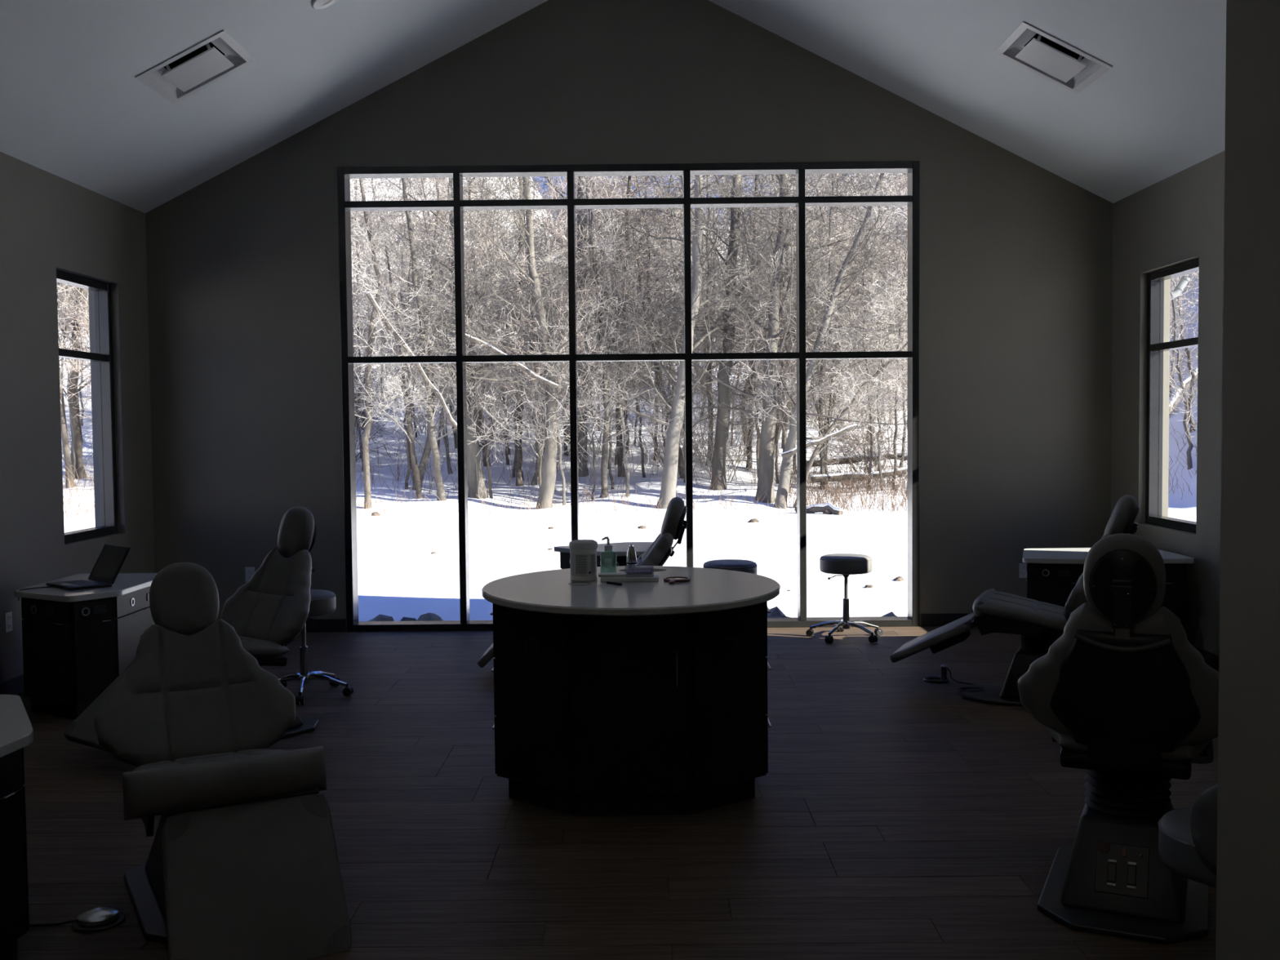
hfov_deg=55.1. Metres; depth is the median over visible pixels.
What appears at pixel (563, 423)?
tree
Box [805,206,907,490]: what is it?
bare sapling
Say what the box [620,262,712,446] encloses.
bare sapling
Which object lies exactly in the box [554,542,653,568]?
base cabinet
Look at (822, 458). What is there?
bare sapling
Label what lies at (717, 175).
tree
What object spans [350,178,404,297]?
tree
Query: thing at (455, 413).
bare sapling
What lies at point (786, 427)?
tree
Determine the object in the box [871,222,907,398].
bare sapling
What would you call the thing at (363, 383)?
bare shrub
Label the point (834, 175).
tree
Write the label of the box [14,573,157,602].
countertop
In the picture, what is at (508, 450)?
bare sapling
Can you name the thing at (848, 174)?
tree
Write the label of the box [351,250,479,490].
bare sapling
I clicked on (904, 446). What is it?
bare sapling
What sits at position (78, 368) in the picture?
bare sapling
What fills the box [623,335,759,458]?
bare shrub
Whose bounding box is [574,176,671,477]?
bare sapling
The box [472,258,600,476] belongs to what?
bare sapling
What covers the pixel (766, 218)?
bare sapling
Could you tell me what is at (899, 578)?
clod
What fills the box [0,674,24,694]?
baseboard
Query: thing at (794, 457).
bare sapling
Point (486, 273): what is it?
bare sapling
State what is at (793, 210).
bare sapling
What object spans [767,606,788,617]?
rock
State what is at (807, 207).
tree
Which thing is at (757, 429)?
bare sapling
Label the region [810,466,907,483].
fallen log
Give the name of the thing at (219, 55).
ceiling vent
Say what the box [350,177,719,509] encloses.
bare tree
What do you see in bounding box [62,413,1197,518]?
bushes
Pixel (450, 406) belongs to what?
tree
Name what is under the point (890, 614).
rock
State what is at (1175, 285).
bare sapling
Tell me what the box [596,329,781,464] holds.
bare shrub
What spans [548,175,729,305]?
tree
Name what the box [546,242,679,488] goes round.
bare sapling
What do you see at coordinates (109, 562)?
laptop
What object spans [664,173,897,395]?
tree
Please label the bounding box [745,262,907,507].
bare tree
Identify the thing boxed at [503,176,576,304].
tree
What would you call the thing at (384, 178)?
tree
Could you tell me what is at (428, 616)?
rock
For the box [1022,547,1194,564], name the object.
countertop
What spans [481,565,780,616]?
island countertop
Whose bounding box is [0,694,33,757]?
countertop
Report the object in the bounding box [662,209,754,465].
bare sapling
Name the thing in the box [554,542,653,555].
countertop
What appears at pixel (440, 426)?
bare sapling
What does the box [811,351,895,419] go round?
bare shrub
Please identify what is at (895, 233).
bare sapling
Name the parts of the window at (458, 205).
head rail, sill rail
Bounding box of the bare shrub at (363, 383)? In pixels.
[353,352,406,461]
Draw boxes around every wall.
[0,151,155,693]
[145,0,1113,631]
[1111,151,1224,655]
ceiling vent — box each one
[135,30,255,103]
[994,21,1112,93]
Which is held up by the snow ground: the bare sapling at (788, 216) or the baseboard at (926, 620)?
the bare sapling at (788, 216)
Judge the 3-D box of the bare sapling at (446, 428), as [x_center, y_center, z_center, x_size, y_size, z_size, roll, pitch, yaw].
[-4.803,-3.332,29.976,2.481,6.667,2.382,1,3,26]
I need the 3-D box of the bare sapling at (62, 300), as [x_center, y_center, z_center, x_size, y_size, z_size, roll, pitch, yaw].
[-15.850,-5.521,32.821,3.294,8.853,3.163,-2,3,-23]
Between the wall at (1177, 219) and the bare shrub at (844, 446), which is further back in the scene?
the bare shrub at (844, 446)
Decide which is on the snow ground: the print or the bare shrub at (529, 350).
the bare shrub at (529, 350)
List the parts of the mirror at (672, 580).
handle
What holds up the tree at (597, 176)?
on the snow ground
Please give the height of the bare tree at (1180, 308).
3.900 m
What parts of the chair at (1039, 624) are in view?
plate, seat, seat frame, backrest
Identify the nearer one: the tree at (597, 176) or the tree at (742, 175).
the tree at (742, 175)
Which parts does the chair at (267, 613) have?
seat, backrest, seat frame, plate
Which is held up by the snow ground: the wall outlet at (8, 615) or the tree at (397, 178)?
the tree at (397, 178)
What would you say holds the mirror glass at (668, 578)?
on the mirror at (672, 580)
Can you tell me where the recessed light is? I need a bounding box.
[311,0,337,8]
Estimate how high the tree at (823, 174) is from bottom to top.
9.680 m
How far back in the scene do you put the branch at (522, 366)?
25.69 m
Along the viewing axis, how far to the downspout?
9.62 m
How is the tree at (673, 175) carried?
on the snow ground
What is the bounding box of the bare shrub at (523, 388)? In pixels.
[500,387,592,431]
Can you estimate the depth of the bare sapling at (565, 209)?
35.48 m
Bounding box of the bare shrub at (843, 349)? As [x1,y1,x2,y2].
[756,349,870,428]
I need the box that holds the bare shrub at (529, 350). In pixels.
[484,350,561,422]
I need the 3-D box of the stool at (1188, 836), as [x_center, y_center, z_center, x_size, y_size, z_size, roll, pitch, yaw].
[1.569,1.078,3.272,0.554,0.724,0.582,2,4,44]
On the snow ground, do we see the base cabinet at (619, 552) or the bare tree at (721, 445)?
the bare tree at (721, 445)
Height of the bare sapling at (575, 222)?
6.826 m
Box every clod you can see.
[370,511,380,515]
[637,525,646,528]
[747,518,759,522]
[822,510,832,514]
[864,584,873,587]
[893,576,903,581]
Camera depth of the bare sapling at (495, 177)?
31.95 m
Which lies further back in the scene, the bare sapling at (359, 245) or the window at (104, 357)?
the bare sapling at (359, 245)
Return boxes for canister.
[568,539,597,581]
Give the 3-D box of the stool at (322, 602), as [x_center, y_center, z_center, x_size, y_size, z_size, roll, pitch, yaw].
[-2.041,0.984,7.367,0.554,0.619,0.582,-2,3,-28]
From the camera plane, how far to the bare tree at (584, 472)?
29.81 m
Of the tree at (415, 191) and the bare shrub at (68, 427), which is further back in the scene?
the tree at (415, 191)
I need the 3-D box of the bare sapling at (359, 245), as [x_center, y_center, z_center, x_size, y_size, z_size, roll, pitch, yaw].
[-8.067,-4.546,37.568,3.262,6.271,3.162,0,3,15]
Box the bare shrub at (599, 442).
[502,339,671,457]
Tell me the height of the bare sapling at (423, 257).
6.623 m
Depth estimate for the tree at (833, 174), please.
35.56 m
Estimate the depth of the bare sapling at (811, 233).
28.61 m
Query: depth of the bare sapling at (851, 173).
37.84 m
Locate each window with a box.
[56,269,118,543]
[337,160,919,631]
[1145,257,1199,533]
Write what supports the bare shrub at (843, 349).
on the snow ground
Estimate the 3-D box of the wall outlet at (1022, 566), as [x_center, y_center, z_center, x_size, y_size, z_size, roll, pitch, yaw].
[3.014,0.711,9.633,0.075,0.118,0.010,-1,3,0]
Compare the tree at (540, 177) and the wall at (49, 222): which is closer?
the wall at (49, 222)
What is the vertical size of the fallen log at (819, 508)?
0.275 m
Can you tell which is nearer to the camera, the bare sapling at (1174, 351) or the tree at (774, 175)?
the bare sapling at (1174, 351)
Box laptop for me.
[45,543,130,591]
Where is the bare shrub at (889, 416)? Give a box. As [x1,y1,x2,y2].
[775,346,907,479]
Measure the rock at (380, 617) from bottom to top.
0.395 m
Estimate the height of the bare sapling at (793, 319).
6.696 m
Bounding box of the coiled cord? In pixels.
[957,686,984,693]
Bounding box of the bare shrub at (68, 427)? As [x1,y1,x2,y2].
[61,391,93,471]
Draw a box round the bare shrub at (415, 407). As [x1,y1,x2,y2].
[370,310,456,435]
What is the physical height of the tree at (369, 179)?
8.227 m
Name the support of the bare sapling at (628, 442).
on the snow ground
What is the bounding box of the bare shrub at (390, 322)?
[352,321,418,441]
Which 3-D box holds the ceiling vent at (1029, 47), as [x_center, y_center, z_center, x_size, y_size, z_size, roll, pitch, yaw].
[2.545,-2.647,7.598,0.538,0.360,0.600,-1,3,0]
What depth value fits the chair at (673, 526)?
7.83 m
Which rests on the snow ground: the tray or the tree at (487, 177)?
the tree at (487, 177)
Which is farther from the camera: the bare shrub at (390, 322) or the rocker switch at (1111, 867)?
the bare shrub at (390, 322)
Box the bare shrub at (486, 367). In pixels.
[417,367,559,441]
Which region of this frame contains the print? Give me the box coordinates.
[575,554,595,573]
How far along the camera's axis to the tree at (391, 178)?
61.46 m
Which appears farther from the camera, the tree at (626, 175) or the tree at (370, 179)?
the tree at (370, 179)
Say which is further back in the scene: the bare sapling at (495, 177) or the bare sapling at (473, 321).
the bare sapling at (495, 177)
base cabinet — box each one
[0,694,33,959]
[14,573,157,719]
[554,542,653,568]
[1022,547,1194,632]
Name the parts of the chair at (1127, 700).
backrest, control panel, headrest stem, plate, seat frame, seat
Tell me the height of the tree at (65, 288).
10.080 m
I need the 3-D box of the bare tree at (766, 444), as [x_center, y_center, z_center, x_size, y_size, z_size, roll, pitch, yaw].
[2.075,-4.475,26.685,7.502,10.053,6.262,0,3,20]
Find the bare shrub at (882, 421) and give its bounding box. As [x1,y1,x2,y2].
[777,337,907,448]
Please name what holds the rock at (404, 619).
on the snow ground
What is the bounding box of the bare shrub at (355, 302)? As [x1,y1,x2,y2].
[354,302,399,426]
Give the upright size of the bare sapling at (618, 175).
9.767 m
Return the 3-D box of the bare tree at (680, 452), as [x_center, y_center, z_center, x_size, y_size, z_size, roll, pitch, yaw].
[0.453,-3.128,29.382,3.854,6.369,3.460,0,3,5]
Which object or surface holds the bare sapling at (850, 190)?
on the snow ground
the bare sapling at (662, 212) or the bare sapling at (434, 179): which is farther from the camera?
the bare sapling at (662, 212)
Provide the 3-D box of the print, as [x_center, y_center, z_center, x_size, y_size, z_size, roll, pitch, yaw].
[-0.244,0.379,5.532,0.088,0.081,0.019,-1,3,-14]
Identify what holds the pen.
on the island countertop
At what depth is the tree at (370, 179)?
50.81 m
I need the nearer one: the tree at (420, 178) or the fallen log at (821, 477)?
the fallen log at (821, 477)
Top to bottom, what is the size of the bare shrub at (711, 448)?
3.692 m
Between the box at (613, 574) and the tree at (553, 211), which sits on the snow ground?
the tree at (553, 211)
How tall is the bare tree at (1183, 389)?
5.351 m
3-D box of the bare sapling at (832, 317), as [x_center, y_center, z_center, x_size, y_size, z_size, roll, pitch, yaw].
[4.748,-2.724,28.780,3.110,5.978,3.014,-1,3,-6]
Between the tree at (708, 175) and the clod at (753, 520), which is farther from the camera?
the tree at (708, 175)
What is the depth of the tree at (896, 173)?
58.41 m
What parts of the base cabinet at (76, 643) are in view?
outlet panel, door, socket plate, outlet panel, door, socket plate, outlet panel, door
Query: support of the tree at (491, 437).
on the snow ground
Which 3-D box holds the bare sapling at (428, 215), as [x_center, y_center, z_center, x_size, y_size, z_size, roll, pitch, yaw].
[-5.176,-4.331,30.116,3.120,8.733,3.250,-1,3,-7]
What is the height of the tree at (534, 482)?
7.142 m
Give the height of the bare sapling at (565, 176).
8.925 m
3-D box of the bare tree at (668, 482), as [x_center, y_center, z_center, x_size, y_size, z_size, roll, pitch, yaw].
[1.019,-4.972,25.899,6.172,11.396,5.945,0,3,20]
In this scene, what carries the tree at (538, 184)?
on the snow ground
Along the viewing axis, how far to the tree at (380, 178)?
54.08 m
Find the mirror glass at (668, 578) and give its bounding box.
[666,577,688,579]
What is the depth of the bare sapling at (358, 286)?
33.02 m
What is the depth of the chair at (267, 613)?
6.53 m
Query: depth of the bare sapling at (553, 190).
26.14 m
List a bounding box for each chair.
[62,506,319,751]
[93,562,351,959]
[477,497,687,667]
[889,494,1139,706]
[1017,533,1218,943]
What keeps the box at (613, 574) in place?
on the tray
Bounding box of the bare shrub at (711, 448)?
[653,337,822,482]
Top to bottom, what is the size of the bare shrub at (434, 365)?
3.038 m
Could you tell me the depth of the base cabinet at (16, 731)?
3.63 m
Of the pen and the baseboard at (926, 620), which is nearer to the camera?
the pen
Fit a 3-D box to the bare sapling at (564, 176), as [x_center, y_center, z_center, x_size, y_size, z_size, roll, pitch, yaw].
[-1.021,-4.584,31.092,3.333,8.956,3.200,-1,3,-18]
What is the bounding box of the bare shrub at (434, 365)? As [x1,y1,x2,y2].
[434,364,562,447]
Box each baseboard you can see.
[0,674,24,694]
[305,618,346,631]
[920,613,976,626]
[1192,644,1218,671]
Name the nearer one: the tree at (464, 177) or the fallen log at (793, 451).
the fallen log at (793, 451)
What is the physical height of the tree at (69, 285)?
12.026 m
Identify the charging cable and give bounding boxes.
[17,586,52,600]
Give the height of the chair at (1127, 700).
1.241 m
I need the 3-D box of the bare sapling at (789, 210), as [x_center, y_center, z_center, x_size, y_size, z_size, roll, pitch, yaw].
[3.007,-3.276,26.919,2.023,7.385,2.580,-1,3,-14]
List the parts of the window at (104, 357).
head rail, sill rail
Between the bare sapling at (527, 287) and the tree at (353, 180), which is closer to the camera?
the bare sapling at (527, 287)
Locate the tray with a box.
[600,575,658,582]
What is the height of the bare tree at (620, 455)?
8.432 m
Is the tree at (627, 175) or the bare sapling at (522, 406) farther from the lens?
the tree at (627, 175)
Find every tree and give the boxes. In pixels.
[56,281,92,479]
[56,282,90,488]
[57,283,87,341]
[57,285,88,351]
[57,288,88,386]
[58,284,92,426]
[59,290,90,382]
[350,177,422,356]
[350,177,435,264]
[350,177,453,508]
[350,177,591,489]
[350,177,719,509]
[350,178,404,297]
[350,178,432,390]
[350,179,406,291]
[350,185,453,458]
[351,177,453,457]
[351,177,545,500]
[351,177,604,466]
[351,177,608,498]
[351,178,399,270]
[351,192,418,394]
[351,194,448,498]
[352,177,447,286]
[352,177,451,284]
[353,177,442,308]
[360,177,530,448]
[361,177,525,417]
[364,177,555,313]
[365,191,491,389]
[382,177,511,322]
[386,177,556,396]
[392,177,591,321]
[395,177,563,442]
[430,177,635,481]
[434,177,577,486]
[435,198,695,485]
[462,176,702,476]
[465,176,669,455]
[466,175,673,462]
[466,193,666,444]
[476,177,667,442]
[481,173,880,482]
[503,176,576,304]
[505,176,661,421]
[506,183,566,278]
[511,175,702,476]
[515,176,648,292]
[527,176,704,497]
[533,175,734,410]
[534,176,660,418]
[541,175,710,401]
[545,173,907,502]
[546,173,831,508]
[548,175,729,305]
[577,213,738,478]
[586,174,764,437]
[591,174,819,490]
[591,174,896,455]
[610,175,725,396]
[611,175,746,407]
[612,208,749,417]
[635,174,763,352]
[651,175,722,273]
[653,173,849,471]
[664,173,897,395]
[666,173,907,462]
[672,173,906,448]
[674,173,907,508]
[692,181,793,399]
[693,173,907,447]
[693,174,904,417]
[693,175,747,285]
[695,173,907,440]
[702,173,907,498]
[703,174,806,371]
[705,177,812,347]
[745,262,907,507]
[765,173,907,443]
[783,173,900,387]
[792,173,898,383]
[806,173,907,429]
[808,173,907,382]
[813,173,907,426]
[848,173,907,375]
[866,173,907,280]
[1168,271,1199,432]
[1168,292,1198,469]
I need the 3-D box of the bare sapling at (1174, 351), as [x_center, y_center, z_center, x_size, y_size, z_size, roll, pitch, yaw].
[13.237,-5.227,30.182,3.319,6.596,2.531,-3,4,-44]
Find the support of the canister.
on the island countertop
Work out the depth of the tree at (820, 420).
27.32 m
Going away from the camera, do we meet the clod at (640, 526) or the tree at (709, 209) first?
the clod at (640, 526)
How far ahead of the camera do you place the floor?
4.85 m
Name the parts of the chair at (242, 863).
plate, backrest, seat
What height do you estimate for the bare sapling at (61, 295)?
8.121 m
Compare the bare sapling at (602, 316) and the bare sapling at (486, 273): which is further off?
the bare sapling at (486, 273)
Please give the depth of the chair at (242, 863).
3.91 m
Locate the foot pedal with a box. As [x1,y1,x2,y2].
[29,906,124,932]
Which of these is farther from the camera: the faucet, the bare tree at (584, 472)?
the bare tree at (584, 472)
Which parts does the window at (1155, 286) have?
sill rail, head rail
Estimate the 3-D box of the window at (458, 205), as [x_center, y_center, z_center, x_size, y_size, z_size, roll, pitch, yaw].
[-0.074,-0.641,9.672,4.510,3.625,0.182,-1,3,0]
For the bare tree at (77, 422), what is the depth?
28.94 m
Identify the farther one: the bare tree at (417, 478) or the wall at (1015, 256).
the bare tree at (417, 478)
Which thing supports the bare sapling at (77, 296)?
on the snow ground
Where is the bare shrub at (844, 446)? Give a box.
[782,399,906,485]
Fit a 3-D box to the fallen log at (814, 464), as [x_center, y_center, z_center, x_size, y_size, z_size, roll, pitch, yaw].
[5.335,-0.499,29.493,2.704,0.362,0.224,0,3,2]
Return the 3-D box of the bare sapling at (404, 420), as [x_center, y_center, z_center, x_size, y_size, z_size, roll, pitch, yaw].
[-6.359,-3.689,31.488,2.800,7.134,2.805,-2,3,-26]
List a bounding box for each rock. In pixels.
[368,613,394,621]
[400,617,417,621]
[417,612,443,621]
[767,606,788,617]
[882,611,897,616]
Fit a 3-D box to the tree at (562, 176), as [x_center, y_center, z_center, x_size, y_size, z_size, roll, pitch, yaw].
[-1.675,-6.428,39.854,6.522,9.528,5.569,0,3,13]
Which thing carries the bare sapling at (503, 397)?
on the snow ground
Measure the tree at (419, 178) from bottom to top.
10.809 m
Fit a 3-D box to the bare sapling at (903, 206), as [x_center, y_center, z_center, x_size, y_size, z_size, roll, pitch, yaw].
[5.772,-3.494,26.001,4.045,8.040,3.085,-2,3,-28]
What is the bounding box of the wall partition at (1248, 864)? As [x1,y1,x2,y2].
[1215,0,1279,959]
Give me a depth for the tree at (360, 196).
46.60 m
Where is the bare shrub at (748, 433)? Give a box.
[693,373,810,465]
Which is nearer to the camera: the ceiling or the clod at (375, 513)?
the ceiling
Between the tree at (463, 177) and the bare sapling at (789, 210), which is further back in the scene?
the tree at (463, 177)
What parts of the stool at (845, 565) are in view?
leg, leg, seat, leg, leg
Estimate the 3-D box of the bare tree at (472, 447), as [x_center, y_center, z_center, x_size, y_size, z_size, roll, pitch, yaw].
[-4.083,-5.217,26.652,7.004,11.502,5.252,1,3,36]
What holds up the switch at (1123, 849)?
attached to the chair at (1127, 700)
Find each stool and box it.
[278,589,353,705]
[702,559,757,574]
[805,553,883,643]
[1158,783,1217,887]
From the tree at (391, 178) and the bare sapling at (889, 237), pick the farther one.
the tree at (391, 178)
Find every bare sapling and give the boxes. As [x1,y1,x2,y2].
[57,283,90,395]
[57,284,88,346]
[57,286,88,426]
[57,295,88,384]
[58,284,91,480]
[58,302,92,432]
[62,314,91,404]
[351,182,399,471]
[351,195,448,469]
[351,210,484,488]
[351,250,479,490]
[351,258,383,382]
[351,285,397,417]
[352,244,405,429]
[368,177,490,474]
[373,238,417,429]
[382,246,428,437]
[385,210,491,473]
[388,178,488,449]
[391,199,496,438]
[394,271,524,498]
[408,177,515,497]
[415,177,512,442]
[416,272,509,404]
[418,210,500,395]
[419,213,567,447]
[438,237,626,489]
[445,231,568,480]
[453,270,537,454]
[462,178,553,465]
[465,195,542,441]
[471,244,568,477]
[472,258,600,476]
[474,176,613,505]
[481,208,601,444]
[482,222,605,453]
[528,284,648,500]
[536,176,668,469]
[536,176,680,497]
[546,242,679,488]
[563,210,670,453]
[564,176,641,431]
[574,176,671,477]
[575,175,679,464]
[576,175,715,460]
[594,175,679,452]
[606,175,705,434]
[613,212,679,445]
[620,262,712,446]
[644,174,748,466]
[649,175,849,488]
[653,208,759,461]
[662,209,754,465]
[664,251,759,411]
[666,193,741,424]
[697,217,841,484]
[706,233,829,420]
[711,217,767,446]
[713,210,852,474]
[718,229,848,452]
[721,173,826,450]
[728,195,857,410]
[735,209,906,457]
[748,173,907,489]
[779,231,907,483]
[787,216,858,425]
[805,190,882,399]
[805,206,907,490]
[808,173,907,496]
[808,223,907,489]
[812,173,867,420]
[815,247,907,489]
[818,240,879,423]
[819,237,907,422]
[834,205,907,477]
[842,233,907,430]
[851,216,907,403]
[851,233,905,422]
[857,173,907,394]
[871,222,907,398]
[1168,271,1198,397]
[1169,271,1198,340]
[1169,272,1198,391]
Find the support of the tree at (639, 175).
on the snow ground
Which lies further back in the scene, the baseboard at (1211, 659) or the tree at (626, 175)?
the tree at (626, 175)
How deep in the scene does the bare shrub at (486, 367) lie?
36.91 m
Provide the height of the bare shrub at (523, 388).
2.723 m
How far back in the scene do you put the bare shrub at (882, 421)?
34.59 m
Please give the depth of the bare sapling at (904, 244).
27.04 m
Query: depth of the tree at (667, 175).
63.50 m
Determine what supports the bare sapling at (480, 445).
on the snow ground
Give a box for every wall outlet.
[4,611,12,632]
[244,566,254,582]
[1018,563,1026,577]
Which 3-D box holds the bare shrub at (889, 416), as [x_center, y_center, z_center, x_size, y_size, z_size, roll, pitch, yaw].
[6.016,-1.750,29.614,4.776,3.659,5.595,2,4,44]
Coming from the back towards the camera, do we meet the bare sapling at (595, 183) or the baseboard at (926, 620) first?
the bare sapling at (595, 183)
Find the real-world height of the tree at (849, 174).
10.657 m
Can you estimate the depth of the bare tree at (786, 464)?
25.70 m
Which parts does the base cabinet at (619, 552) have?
outlet panel, outlet panel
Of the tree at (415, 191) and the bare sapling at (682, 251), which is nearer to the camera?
the bare sapling at (682, 251)
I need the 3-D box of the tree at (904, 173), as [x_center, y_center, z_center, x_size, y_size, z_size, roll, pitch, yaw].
[7.474,-4.197,29.907,5.898,8.060,5.295,-1,3,-16]
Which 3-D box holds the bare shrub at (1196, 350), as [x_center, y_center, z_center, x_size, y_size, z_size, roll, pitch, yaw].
[13.863,-4.087,32.073,5.104,3.860,4.993,1,3,34]
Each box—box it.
[598,572,631,577]
[626,569,652,574]
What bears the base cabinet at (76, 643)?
on the floor
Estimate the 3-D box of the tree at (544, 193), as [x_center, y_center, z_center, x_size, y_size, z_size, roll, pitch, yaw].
[-2.300,-4.648,35.094,5.538,7.618,6.722,1,3,32]
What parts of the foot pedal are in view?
cord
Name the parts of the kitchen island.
drawer, drawer, drawer, angled panel, door, handle, angled panel, drawer, drawer, drawer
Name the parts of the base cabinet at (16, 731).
handle, outlet panel, door, outlet panel, door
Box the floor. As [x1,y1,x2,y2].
[15,626,1217,959]
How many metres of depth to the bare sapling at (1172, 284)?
29.14 m
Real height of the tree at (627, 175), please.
10.605 m
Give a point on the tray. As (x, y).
(633, 578)
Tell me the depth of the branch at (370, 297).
25.40 m
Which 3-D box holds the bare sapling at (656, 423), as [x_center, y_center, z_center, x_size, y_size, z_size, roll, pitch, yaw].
[0.100,-4.832,32.211,3.450,8.991,4.524,-3,3,-43]
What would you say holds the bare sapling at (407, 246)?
on the snow ground
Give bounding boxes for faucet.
[626,544,636,575]
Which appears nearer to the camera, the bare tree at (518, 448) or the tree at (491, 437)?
the bare tree at (518, 448)
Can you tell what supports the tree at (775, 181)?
on the snow ground
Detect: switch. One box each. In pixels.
[1106,862,1116,882]
[1121,847,1126,857]
[1127,865,1136,885]
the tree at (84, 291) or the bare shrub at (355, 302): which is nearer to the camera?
the tree at (84, 291)
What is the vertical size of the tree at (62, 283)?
10.948 m
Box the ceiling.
[0,0,1226,213]
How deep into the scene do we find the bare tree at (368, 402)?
25.79 m
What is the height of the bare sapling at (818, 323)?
6.327 m
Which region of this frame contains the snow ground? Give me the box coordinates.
[57,173,1199,621]
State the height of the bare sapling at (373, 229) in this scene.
7.508 m
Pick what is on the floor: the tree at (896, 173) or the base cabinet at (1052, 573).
the base cabinet at (1052, 573)
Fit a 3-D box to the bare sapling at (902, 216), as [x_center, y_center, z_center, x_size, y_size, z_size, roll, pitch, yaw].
[6.895,-3.587,31.718,3.227,6.414,2.461,0,3,10]
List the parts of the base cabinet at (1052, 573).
outlet panel, door, door, outlet panel, socket plate, door, outlet panel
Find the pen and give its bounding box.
[606,581,622,586]
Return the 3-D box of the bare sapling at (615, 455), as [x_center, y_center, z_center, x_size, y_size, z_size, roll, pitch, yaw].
[-0.358,-4.140,31.198,3.079,7.846,3.085,1,3,26]
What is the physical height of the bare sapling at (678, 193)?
7.666 m
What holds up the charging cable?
on the countertop
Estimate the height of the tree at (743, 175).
9.411 m
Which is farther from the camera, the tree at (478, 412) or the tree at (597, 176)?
the tree at (597, 176)
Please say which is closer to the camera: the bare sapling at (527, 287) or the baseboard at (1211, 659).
the baseboard at (1211, 659)
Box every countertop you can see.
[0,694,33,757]
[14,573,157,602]
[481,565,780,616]
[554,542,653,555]
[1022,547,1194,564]
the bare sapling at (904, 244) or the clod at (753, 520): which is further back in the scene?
the bare sapling at (904, 244)
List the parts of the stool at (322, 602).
leg, leg, leg, seat, leg, leg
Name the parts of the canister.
lid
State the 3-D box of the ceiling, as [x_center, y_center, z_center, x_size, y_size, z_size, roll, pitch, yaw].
[-0.117,-2.724,3.086,8.969,2.428,13.226,-1,3,0]
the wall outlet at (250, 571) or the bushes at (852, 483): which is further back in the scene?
the bushes at (852, 483)
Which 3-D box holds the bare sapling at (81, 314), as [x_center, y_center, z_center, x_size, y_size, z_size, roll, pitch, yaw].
[-11.621,-3.175,28.147,3.375,6.708,2.574,-2,3,-28]
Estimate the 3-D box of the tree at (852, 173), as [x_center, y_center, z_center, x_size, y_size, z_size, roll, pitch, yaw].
[8.388,-7.076,38.437,8.735,11.417,7.707,0,3,3]
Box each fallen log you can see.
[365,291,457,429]
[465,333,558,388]
[781,423,857,457]
[795,502,843,515]
[806,451,907,466]
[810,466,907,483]
[1168,368,1197,414]
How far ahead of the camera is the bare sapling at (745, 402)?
28.32 m
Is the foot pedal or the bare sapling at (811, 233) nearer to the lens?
the foot pedal
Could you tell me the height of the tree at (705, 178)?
10.660 m
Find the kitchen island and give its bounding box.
[481,544,780,815]
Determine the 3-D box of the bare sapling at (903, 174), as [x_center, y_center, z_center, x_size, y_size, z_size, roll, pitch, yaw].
[6.383,-3.811,27.242,3.328,8.464,3.321,1,3,29]
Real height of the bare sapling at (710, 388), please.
9.647 m
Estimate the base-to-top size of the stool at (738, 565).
0.624 m
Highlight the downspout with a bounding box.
[1170,275,1190,299]
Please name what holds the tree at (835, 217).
on the snow ground
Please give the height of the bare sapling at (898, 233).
6.565 m
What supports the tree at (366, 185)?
on the snow ground
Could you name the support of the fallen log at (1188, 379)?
on the snow ground
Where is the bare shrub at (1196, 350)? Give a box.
[1169,271,1199,374]
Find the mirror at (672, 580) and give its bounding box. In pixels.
[663,576,690,583]
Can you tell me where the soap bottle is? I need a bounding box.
[601,536,612,568]
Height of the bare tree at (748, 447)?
9.588 m
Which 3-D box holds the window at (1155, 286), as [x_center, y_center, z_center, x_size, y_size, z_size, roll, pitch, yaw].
[3.779,-0.577,8.567,0.100,1.840,0.950,-1,3,0]
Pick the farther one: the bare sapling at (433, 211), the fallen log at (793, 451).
the bare sapling at (433, 211)
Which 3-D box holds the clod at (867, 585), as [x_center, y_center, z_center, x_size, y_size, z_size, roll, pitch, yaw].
[2.422,1.134,13.000,0.090,0.049,0.102,1,3,32]
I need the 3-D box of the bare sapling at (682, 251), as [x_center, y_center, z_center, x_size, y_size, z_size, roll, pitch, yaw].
[1.942,-3.466,32.836,2.978,5.906,3.073,0,3,4]
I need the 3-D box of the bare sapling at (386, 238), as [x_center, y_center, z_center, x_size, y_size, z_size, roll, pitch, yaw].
[-6.846,-4.000,36.024,2.280,6.127,2.189,-1,3,-14]
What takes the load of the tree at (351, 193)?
on the snow ground
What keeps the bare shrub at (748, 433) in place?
on the snow ground
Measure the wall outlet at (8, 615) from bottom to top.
0.118 m
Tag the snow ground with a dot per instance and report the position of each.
(399, 576)
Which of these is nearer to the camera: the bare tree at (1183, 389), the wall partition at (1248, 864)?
the wall partition at (1248, 864)
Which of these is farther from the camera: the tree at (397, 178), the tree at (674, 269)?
the tree at (397, 178)
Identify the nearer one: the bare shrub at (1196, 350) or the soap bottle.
the soap bottle
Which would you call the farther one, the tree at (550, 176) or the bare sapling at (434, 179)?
the tree at (550, 176)
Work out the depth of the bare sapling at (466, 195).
33.91 m
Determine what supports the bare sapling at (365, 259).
on the snow ground
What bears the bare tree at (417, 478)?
on the snow ground
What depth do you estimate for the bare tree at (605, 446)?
26.87 m

